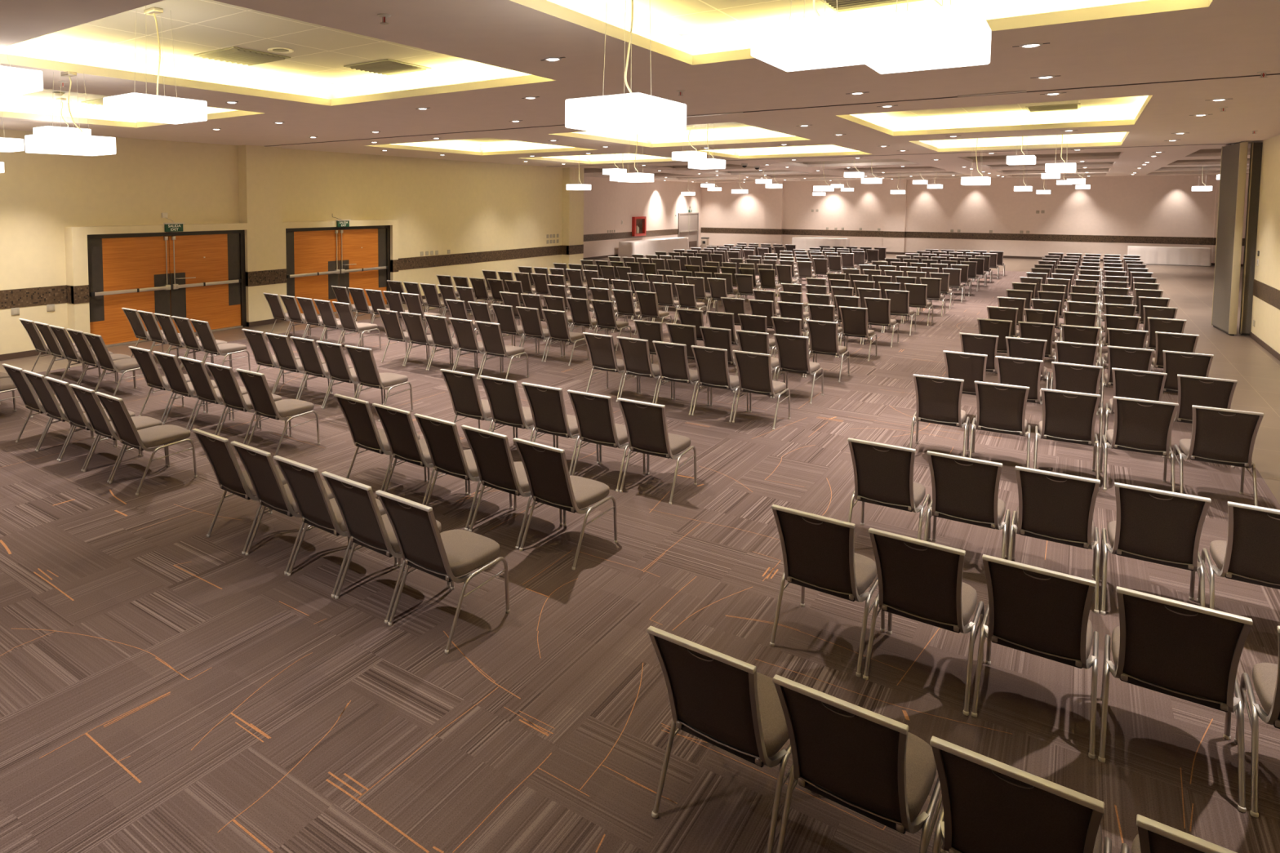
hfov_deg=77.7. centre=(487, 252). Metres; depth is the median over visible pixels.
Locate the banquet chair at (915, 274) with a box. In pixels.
[906,271,930,302]
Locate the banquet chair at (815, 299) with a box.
[805,293,839,337]
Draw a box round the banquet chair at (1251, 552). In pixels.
[1196,501,1279,609]
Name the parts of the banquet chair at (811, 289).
rail, backrest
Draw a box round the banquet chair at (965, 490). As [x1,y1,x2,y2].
[923,450,1010,559]
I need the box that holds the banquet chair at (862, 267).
[858,264,875,274]
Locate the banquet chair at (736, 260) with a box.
[728,257,743,274]
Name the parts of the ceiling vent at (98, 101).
frame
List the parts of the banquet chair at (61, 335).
rail, backrest, seat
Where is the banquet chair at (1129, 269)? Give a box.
[1127,267,1148,286]
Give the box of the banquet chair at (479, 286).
[469,277,502,315]
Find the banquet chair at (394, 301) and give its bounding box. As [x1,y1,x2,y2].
[382,290,424,331]
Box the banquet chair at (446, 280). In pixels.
[436,275,459,309]
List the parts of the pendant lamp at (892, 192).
lamp shade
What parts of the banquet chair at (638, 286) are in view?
backrest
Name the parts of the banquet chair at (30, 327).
rail, backrest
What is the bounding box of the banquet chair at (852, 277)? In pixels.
[848,274,868,296]
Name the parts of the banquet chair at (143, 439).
rail, backrest, seat, leg, leg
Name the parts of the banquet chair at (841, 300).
rail, backrest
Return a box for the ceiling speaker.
[267,47,293,53]
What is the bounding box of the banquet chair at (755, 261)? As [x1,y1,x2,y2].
[745,258,759,275]
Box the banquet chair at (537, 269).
[533,266,551,295]
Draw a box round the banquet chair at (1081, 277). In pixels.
[1077,274,1100,308]
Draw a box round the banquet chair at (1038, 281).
[1019,276,1042,298]
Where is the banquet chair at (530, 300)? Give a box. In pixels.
[520,293,547,342]
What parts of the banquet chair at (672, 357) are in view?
rail, backrest, leg, seat, leg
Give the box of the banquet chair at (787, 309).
[776,301,808,351]
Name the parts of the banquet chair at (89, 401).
rail, backrest, seat, leg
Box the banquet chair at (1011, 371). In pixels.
[995,355,1043,420]
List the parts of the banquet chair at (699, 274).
backrest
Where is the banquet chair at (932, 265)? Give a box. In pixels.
[930,263,951,294]
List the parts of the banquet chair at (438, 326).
rail, backrest, leg, seat, leg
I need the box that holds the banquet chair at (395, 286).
[386,280,423,310]
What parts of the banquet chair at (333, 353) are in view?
rail, backrest, seat, leg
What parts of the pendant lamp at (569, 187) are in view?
lamp shade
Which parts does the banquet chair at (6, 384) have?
seat, leg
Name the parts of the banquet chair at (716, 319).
rail, backrest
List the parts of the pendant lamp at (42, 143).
lamp shade, cord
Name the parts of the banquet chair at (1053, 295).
rail, backrest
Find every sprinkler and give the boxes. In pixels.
[57,80,67,87]
[377,13,391,24]
[676,89,684,96]
[1218,106,1227,111]
[1257,71,1270,78]
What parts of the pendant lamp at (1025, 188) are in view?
lamp shade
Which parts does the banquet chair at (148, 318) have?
rail, backrest, seat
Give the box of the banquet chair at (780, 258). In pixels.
[778,257,799,284]
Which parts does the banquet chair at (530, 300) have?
rail, backrest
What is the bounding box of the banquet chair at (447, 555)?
[375,489,510,653]
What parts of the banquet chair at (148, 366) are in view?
rail, backrest, seat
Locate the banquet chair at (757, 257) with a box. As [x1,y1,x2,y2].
[747,255,761,263]
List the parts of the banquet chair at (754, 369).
leg, rail, backrest, rail, seat, leg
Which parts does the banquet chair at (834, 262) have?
backrest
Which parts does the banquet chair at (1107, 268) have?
backrest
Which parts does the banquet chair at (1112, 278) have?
rail, backrest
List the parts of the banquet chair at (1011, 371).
rail, backrest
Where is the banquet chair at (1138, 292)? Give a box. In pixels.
[1134,288,1163,313]
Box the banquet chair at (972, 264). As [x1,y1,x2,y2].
[958,261,979,291]
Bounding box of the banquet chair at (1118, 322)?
[1099,314,1141,366]
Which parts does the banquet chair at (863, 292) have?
rail, backrest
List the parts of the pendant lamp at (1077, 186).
lamp shade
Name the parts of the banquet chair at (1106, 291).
rail, backrest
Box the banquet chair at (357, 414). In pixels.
[333,393,426,499]
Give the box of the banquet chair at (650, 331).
[633,320,666,382]
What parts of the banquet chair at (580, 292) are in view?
backrest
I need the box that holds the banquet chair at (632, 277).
[626,272,644,296]
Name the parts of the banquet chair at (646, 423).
rail, backrest, leg, rail, seat, leg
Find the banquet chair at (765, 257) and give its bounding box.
[763,256,777,264]
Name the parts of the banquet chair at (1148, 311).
backrest, rail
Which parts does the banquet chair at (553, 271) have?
backrest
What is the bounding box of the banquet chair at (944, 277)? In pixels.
[928,272,953,308]
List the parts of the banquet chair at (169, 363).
rail, backrest, seat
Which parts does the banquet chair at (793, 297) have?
rail, backrest, seat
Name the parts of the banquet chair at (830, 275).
backrest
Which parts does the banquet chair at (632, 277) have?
backrest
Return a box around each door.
[87,229,246,346]
[285,225,390,319]
[678,212,698,248]
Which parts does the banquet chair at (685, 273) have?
backrest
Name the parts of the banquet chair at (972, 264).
backrest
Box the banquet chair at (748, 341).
[735,329,785,398]
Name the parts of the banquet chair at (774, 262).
backrest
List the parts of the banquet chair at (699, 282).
backrest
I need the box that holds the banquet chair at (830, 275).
[826,272,845,300]
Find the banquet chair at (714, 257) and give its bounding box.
[710,253,723,266]
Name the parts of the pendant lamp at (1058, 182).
lamp shade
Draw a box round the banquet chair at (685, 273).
[675,271,702,302]
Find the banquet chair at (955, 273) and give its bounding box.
[940,267,964,302]
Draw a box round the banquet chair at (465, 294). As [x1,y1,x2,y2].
[455,286,493,330]
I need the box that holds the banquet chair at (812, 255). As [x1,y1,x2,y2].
[810,254,831,277]
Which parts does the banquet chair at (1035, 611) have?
leg, rail, backrest, rail, seat, leg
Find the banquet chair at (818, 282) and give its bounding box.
[805,277,833,311]
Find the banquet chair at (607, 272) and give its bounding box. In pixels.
[599,265,615,289]
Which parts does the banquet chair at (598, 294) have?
rail, backrest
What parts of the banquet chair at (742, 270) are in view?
backrest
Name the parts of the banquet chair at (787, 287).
backrest, rail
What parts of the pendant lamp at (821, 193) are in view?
lamp shade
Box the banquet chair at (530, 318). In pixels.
[515,306,562,361]
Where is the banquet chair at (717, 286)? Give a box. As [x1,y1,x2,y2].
[706,277,734,311]
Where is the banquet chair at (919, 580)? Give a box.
[862,528,984,715]
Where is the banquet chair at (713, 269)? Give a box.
[702,266,717,278]
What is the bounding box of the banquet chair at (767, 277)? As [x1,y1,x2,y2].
[757,268,782,303]
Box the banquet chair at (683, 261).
[673,255,687,271]
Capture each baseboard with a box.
[0,280,550,360]
[582,244,1243,266]
[1249,331,1279,360]
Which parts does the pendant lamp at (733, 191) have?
lamp shade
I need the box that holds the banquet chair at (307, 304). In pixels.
[296,297,343,346]
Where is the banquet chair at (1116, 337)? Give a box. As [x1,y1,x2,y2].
[1099,328,1148,382]
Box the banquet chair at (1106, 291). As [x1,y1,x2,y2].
[1097,287,1129,324]
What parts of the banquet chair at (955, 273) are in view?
backrest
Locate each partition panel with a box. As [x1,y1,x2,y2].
[1211,142,1248,335]
[1239,142,1262,335]
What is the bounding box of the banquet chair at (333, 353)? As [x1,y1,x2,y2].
[315,340,383,408]
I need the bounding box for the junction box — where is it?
[161,213,173,222]
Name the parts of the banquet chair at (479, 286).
backrest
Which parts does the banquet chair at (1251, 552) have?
leg, seat, rail, rail, backrest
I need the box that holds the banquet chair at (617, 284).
[611,279,639,319]
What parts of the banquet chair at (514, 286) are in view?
backrest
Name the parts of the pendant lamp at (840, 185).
lamp shade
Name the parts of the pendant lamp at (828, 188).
lamp shade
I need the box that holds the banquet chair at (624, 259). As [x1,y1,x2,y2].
[622,257,644,281]
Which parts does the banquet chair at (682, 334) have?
rail, backrest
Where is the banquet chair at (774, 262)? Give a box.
[761,259,778,284]
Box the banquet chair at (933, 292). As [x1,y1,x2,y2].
[917,277,945,316]
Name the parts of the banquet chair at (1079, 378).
backrest, rail, leg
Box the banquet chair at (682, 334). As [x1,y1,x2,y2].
[666,323,698,385]
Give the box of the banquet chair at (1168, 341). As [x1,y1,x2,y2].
[1150,331,1199,371]
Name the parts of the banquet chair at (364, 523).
rail, backrest, rail, leg, seat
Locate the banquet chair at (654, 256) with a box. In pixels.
[645,254,657,263]
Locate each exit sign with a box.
[163,222,184,231]
[335,219,351,226]
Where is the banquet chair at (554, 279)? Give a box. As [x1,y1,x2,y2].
[547,274,571,311]
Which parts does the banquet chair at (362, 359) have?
rail, backrest, seat, leg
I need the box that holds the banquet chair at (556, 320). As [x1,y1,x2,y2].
[542,309,589,365]
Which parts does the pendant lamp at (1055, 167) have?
lamp shade, cord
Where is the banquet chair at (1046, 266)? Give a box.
[1034,263,1053,278]
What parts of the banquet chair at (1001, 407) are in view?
leg, rail, seat, backrest, rail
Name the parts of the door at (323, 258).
latch rod, latch rod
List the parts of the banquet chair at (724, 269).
backrest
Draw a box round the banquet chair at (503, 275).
[497,271,528,304]
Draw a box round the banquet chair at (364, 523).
[321,471,450,623]
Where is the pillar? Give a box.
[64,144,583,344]
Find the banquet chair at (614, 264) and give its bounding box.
[609,261,623,288]
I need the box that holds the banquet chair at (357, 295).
[347,287,377,332]
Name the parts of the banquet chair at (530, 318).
rail, backrest, leg, seat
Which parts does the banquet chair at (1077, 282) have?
rail, backrest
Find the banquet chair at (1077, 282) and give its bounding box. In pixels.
[1074,279,1099,316]
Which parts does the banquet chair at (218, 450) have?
rail, backrest, rail, seat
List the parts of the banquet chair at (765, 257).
backrest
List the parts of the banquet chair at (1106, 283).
backrest, rail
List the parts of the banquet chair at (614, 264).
backrest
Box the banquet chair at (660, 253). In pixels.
[654,251,666,258]
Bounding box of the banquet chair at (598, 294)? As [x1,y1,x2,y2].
[589,287,626,332]
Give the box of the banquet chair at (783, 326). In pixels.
[771,316,814,377]
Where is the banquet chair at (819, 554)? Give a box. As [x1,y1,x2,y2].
[769,504,884,677]
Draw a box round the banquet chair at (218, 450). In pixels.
[191,428,307,554]
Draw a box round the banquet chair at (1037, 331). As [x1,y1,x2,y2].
[1017,321,1056,384]
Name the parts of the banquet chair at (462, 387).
rail, backrest, seat, leg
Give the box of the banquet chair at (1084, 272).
[1079,269,1100,300]
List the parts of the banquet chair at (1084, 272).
backrest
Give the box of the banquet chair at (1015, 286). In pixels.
[1011,282,1036,306]
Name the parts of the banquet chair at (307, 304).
rail, backrest, seat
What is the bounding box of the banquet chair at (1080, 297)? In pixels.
[1069,293,1098,327]
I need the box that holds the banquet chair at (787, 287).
[781,283,808,322]
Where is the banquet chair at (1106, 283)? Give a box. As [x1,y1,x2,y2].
[1100,280,1128,317]
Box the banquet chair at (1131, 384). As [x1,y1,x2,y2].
[1103,367,1167,457]
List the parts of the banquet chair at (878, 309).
rail, backrest, seat, leg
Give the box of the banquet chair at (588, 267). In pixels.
[583,264,599,278]
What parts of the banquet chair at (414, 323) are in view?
rail, backrest, seat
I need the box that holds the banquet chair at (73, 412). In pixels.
[44,376,140,471]
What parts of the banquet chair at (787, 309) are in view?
rail, backrest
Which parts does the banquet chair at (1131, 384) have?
leg, seat, backrest, rail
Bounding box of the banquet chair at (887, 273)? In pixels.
[884,270,903,282]
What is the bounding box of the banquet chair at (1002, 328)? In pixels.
[977,318,1012,353]
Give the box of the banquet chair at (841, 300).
[834,295,869,344]
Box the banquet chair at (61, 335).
[48,324,117,385]
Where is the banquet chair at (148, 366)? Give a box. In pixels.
[128,346,205,422]
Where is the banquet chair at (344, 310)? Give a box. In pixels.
[332,301,381,349]
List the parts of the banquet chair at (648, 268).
backrest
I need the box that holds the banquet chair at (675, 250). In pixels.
[673,248,684,256]
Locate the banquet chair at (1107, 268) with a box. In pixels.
[1100,266,1124,292]
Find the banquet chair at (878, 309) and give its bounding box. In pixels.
[862,297,898,347]
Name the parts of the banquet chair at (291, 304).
rail, backrest, seat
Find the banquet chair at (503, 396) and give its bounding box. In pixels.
[479,375,555,447]
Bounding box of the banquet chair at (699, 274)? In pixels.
[694,271,722,307]
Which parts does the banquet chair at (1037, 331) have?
rail, backrest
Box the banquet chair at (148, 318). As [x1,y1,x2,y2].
[137,310,194,368]
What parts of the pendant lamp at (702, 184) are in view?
lamp shade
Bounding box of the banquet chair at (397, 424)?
[372,403,467,505]
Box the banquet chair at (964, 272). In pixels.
[949,264,971,296]
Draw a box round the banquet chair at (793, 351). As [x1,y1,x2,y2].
[772,333,823,404]
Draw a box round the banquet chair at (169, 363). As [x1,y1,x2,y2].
[152,351,231,429]
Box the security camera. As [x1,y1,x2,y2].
[741,163,747,167]
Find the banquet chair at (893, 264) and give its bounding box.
[890,262,906,271]
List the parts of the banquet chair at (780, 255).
backrest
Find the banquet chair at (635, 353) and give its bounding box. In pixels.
[616,336,672,403]
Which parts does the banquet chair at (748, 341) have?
rail, backrest, seat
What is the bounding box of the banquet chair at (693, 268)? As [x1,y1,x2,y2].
[684,265,700,276]
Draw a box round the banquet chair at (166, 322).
[153,313,212,368]
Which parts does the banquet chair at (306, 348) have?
rail, backrest, seat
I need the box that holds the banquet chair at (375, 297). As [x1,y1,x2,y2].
[364,288,406,334]
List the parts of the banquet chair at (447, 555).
rail, backrest, rail, seat, leg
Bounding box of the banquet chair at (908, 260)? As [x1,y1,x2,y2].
[902,258,919,266]
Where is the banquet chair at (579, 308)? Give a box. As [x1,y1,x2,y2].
[565,297,606,344]
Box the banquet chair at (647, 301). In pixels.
[635,291,671,335]
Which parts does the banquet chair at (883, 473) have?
leg, rail, backrest, rail, seat, leg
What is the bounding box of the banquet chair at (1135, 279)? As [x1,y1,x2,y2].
[1128,276,1157,297]
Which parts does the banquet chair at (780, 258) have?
backrest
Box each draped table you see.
[617,236,688,257]
[791,236,849,251]
[1126,245,1211,266]
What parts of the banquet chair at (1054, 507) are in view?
leg, rail, seat, rail, backrest, leg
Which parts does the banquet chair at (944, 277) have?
backrest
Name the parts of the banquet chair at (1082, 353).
rail, backrest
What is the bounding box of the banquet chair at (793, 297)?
[778,291,808,336]
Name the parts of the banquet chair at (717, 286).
backrest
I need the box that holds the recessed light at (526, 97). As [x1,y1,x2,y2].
[521,96,539,98]
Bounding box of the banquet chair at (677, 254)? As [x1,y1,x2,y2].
[668,252,679,259]
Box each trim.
[0,244,583,309]
[268,73,1279,146]
[557,142,1259,166]
[583,227,1244,245]
[686,90,1026,116]
[1253,279,1279,309]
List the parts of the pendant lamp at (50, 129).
lamp shade, cord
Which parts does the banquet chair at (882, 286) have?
rail, backrest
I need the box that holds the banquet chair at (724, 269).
[720,266,745,297]
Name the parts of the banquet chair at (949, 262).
backrest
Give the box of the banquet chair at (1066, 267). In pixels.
[1056,265,1075,284]
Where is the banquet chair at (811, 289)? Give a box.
[804,284,835,322]
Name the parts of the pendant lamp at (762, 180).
lamp shade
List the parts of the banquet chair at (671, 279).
backrest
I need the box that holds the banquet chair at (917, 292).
[902,283,933,325]
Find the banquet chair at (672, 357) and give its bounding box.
[652,340,709,415]
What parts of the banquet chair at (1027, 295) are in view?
rail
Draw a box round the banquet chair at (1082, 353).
[1049,341,1098,415]
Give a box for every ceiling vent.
[80,97,102,105]
[193,46,290,65]
[343,58,431,75]
[820,0,922,12]
[1025,102,1080,111]
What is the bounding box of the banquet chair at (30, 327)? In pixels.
[18,318,84,377]
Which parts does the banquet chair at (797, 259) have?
backrest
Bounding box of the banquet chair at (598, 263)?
[595,260,619,284]
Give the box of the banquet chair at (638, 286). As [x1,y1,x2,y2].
[631,280,663,321]
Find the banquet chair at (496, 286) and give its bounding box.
[486,278,520,312]
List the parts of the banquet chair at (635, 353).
rail, backrest, leg, seat, leg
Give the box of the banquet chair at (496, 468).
[461,425,562,549]
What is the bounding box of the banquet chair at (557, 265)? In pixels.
[552,262,569,281]
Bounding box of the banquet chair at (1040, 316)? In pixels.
[1023,308,1059,342]
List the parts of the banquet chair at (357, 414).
rail, backrest, rail, seat, leg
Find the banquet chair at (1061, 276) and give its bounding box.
[1051,273,1073,294]
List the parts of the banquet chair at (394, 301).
backrest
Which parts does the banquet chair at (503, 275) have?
backrest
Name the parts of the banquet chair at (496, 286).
backrest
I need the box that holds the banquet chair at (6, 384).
[0,377,32,417]
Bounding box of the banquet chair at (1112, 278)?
[1101,275,1128,305]
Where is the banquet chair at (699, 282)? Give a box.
[685,276,715,315]
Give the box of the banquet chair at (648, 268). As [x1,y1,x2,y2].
[640,262,656,281]
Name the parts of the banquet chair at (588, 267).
backrest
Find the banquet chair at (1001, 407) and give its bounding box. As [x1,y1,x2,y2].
[968,381,1030,467]
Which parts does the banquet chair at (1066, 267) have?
backrest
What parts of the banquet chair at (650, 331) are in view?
rail, backrest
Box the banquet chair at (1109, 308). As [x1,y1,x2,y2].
[1098,303,1137,353]
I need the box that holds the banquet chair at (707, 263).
[704,261,719,272]
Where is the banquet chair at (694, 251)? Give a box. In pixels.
[686,249,697,257]
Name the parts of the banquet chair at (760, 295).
rail, backrest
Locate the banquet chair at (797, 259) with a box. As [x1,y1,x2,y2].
[795,257,816,275]
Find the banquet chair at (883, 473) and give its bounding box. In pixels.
[847,438,930,540]
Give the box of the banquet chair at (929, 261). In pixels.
[921,259,937,267]
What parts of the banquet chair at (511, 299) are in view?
rail, backrest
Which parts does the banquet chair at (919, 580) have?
leg, backrest, rail, rail, seat, leg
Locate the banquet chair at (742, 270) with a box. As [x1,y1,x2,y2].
[738,267,764,298]
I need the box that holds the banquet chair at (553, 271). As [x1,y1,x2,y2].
[549,267,569,297]
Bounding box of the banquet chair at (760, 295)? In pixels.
[752,289,780,317]
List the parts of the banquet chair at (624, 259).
backrest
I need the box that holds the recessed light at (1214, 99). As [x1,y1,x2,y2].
[1207,98,1227,100]
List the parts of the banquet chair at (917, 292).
backrest, rail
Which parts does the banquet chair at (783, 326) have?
rail, backrest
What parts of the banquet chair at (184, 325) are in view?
rail, backrest, seat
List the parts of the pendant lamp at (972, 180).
lamp shade, cord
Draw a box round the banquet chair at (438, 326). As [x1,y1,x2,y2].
[423,314,475,370]
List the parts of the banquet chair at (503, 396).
rail, backrest, rail, seat, leg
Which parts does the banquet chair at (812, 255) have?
backrest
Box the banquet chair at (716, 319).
[706,311,740,368]
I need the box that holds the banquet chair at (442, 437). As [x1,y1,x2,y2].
[413,413,512,530]
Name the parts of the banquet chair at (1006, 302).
rail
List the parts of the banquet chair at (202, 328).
rail, backrest, leg, seat, leg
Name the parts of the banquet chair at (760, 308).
rail, backrest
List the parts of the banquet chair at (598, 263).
backrest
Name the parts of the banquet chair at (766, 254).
backrest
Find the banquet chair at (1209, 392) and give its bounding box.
[1167,374,1237,467]
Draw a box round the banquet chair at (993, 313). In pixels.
[986,306,1019,337]
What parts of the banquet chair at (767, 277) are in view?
backrest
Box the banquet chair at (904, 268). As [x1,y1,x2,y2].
[899,266,917,276]
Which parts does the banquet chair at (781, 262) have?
backrest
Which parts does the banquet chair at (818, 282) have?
backrest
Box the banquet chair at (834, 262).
[826,255,842,282]
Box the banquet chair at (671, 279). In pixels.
[666,275,695,311]
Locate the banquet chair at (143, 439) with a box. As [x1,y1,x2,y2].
[94,391,197,495]
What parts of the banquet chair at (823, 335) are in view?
rail, backrest, seat, leg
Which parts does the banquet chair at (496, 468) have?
rail, backrest, rail, leg, seat, leg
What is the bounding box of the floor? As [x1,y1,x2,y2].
[0,246,1279,852]
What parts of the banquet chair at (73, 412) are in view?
rail, backrest, seat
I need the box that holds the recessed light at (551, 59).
[541,57,565,61]
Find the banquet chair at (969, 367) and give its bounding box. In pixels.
[942,350,987,395]
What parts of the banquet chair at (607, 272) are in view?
backrest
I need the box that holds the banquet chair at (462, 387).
[440,368,515,444]
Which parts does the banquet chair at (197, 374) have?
rail, backrest, seat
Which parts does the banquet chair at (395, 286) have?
backrest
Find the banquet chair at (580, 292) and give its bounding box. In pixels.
[568,285,594,329]
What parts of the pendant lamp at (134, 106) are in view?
lamp shade, cord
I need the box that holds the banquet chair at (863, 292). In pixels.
[857,288,888,333]
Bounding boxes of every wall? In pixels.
[0,128,562,354]
[583,176,702,257]
[700,173,1248,263]
[1250,134,1279,353]
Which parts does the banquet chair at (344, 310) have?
rail, backrest, seat, leg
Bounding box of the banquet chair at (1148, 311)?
[1140,306,1177,335]
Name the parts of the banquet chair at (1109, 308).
rail, backrest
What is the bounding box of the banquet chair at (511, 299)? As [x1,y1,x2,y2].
[499,291,523,337]
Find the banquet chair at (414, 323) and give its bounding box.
[400,311,451,370]
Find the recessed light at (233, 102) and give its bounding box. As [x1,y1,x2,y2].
[225,101,238,103]
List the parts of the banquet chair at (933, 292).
backrest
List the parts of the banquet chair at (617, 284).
backrest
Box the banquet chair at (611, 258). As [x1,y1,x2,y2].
[608,256,621,279]
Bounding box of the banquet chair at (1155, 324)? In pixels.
[1144,317,1186,350]
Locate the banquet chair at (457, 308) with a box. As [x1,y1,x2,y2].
[444,298,479,337]
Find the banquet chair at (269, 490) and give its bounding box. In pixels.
[231,440,350,574]
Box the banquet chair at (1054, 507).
[1007,466,1100,613]
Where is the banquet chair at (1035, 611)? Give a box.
[971,554,1098,759]
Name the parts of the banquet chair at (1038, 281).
rail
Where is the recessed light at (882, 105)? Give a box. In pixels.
[876,105,893,106]
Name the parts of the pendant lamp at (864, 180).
lamp shade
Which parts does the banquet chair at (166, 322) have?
rail, backrest, seat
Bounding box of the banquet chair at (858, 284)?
[853,280,875,297]
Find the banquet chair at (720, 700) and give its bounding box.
[647,626,815,852]
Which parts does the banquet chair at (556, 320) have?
rail, backrest, leg, seat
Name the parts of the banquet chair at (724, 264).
backrest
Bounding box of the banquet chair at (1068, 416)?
[1032,388,1101,488]
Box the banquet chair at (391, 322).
[377,309,427,365]
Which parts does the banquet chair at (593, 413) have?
rail, backrest, rail, leg, seat, leg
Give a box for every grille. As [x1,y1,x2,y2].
[272,48,288,52]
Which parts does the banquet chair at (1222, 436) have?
leg, seat, rail, backrest, rail, leg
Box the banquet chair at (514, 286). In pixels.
[504,280,524,306]
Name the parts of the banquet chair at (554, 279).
backrest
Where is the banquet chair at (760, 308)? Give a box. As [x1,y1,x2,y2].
[748,299,775,347]
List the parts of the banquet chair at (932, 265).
backrest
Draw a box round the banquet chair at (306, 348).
[289,336,355,408]
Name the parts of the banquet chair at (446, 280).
backrest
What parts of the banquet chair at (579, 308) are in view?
rail, backrest, seat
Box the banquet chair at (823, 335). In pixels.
[804,320,849,382]
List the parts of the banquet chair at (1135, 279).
backrest, rail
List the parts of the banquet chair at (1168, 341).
backrest, rail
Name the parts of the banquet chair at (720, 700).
rail, backrest, rail, seat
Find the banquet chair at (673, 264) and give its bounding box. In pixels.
[666,258,680,275]
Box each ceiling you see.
[0,0,1279,182]
[583,146,1250,182]
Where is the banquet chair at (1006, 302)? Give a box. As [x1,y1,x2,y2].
[996,296,1026,324]
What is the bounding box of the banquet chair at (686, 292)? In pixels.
[674,283,707,324]
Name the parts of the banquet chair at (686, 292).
rail, backrest, seat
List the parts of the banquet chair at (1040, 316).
rail, backrest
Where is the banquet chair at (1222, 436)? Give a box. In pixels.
[1169,404,1264,506]
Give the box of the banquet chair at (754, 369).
[732,350,790,430]
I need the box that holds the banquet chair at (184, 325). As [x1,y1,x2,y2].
[171,315,231,369]
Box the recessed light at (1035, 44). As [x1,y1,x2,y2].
[1012,42,1049,47]
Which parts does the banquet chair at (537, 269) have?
backrest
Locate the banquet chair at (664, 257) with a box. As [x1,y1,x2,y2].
[659,255,672,270]
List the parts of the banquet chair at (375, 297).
backrest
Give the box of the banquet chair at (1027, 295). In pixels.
[1005,288,1032,309]
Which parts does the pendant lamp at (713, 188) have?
lamp shade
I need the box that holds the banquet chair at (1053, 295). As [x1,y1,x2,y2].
[1037,290,1065,324]
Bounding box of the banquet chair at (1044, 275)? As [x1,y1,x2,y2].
[1026,271,1047,291]
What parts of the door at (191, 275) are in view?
latch rod, latch rod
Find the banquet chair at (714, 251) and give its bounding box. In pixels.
[713,250,725,262]
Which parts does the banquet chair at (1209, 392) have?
backrest, rail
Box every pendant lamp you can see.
[0,51,43,95]
[0,93,24,151]
[0,161,4,173]
[24,70,115,155]
[32,97,91,135]
[102,5,207,124]
[564,0,686,135]
[566,155,591,190]
[602,153,626,174]
[609,153,627,181]
[617,133,653,182]
[671,124,706,161]
[681,177,695,195]
[688,123,725,168]
[700,177,714,186]
[707,176,721,191]
[731,170,747,193]
[751,0,864,71]
[755,170,772,183]
[765,176,782,188]
[812,177,825,195]
[813,160,834,191]
[831,177,844,187]
[840,180,853,191]
[844,160,864,177]
[850,0,991,74]
[861,159,882,183]
[890,173,905,194]
[912,173,928,184]
[927,175,942,188]
[960,137,991,185]
[1006,136,1035,164]
[1013,164,1032,191]
[1035,178,1050,194]
[1040,173,1060,178]
[1044,134,1075,173]
[1056,173,1066,184]
[1066,168,1085,184]
[1075,173,1090,189]
[1191,166,1212,191]
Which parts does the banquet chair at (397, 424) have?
rail, backrest, rail, seat, leg, leg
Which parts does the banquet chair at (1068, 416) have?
leg, seat, rail, backrest, rail, leg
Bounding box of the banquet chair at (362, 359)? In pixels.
[344,345,413,422]
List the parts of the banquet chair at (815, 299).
rail, backrest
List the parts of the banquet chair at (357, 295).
backrest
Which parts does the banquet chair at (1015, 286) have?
rail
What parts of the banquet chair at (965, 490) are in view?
leg, rail, rail, backrest, seat, leg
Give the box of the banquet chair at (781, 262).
[778,260,800,288]
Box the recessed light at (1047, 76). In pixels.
[1030,75,1060,78]
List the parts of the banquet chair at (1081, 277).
backrest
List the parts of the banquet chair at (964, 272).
backrest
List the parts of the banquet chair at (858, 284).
rail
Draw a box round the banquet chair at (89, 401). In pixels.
[68,383,167,483]
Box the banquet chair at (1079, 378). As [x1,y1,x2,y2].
[1051,361,1102,447]
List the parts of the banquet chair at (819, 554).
leg, rail, backrest, rail, seat, leg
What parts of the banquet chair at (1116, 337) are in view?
rail, backrest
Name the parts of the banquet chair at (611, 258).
backrest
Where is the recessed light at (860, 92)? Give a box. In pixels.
[848,91,864,94]
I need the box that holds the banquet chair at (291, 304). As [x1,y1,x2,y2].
[279,294,326,339]
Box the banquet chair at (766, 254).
[764,253,777,262]
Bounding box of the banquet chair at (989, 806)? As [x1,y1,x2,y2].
[929,736,1111,852]
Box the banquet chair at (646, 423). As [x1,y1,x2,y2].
[617,397,697,504]
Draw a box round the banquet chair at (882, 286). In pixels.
[878,281,906,323]
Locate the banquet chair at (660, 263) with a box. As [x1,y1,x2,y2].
[651,257,666,274]
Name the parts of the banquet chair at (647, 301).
rail, backrest, seat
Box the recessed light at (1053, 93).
[1040,92,1066,94]
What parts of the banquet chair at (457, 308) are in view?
rail, backrest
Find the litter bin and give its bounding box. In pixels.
[701,237,709,248]
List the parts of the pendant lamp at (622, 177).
lamp shade, cord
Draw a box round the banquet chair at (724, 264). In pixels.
[721,262,737,274]
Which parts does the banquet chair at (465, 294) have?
backrest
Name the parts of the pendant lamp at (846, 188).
lamp shade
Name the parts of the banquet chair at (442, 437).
rail, backrest, rail, leg, seat, leg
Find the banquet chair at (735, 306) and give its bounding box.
[720,297,745,325]
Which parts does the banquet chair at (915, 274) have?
backrest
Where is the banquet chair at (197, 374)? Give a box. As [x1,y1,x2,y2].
[177,356,258,435]
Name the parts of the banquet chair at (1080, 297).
rail, backrest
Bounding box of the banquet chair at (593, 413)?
[567,390,645,492]
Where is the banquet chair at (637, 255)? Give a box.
[631,253,644,262]
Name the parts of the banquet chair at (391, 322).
rail, backrest, seat, leg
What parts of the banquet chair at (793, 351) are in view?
leg, rail, backrest, seat, leg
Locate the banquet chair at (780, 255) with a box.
[779,253,799,279]
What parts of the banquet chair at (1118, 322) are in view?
backrest, rail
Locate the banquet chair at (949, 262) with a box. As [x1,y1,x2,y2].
[940,260,957,289]
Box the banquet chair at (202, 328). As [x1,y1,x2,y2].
[189,319,250,370]

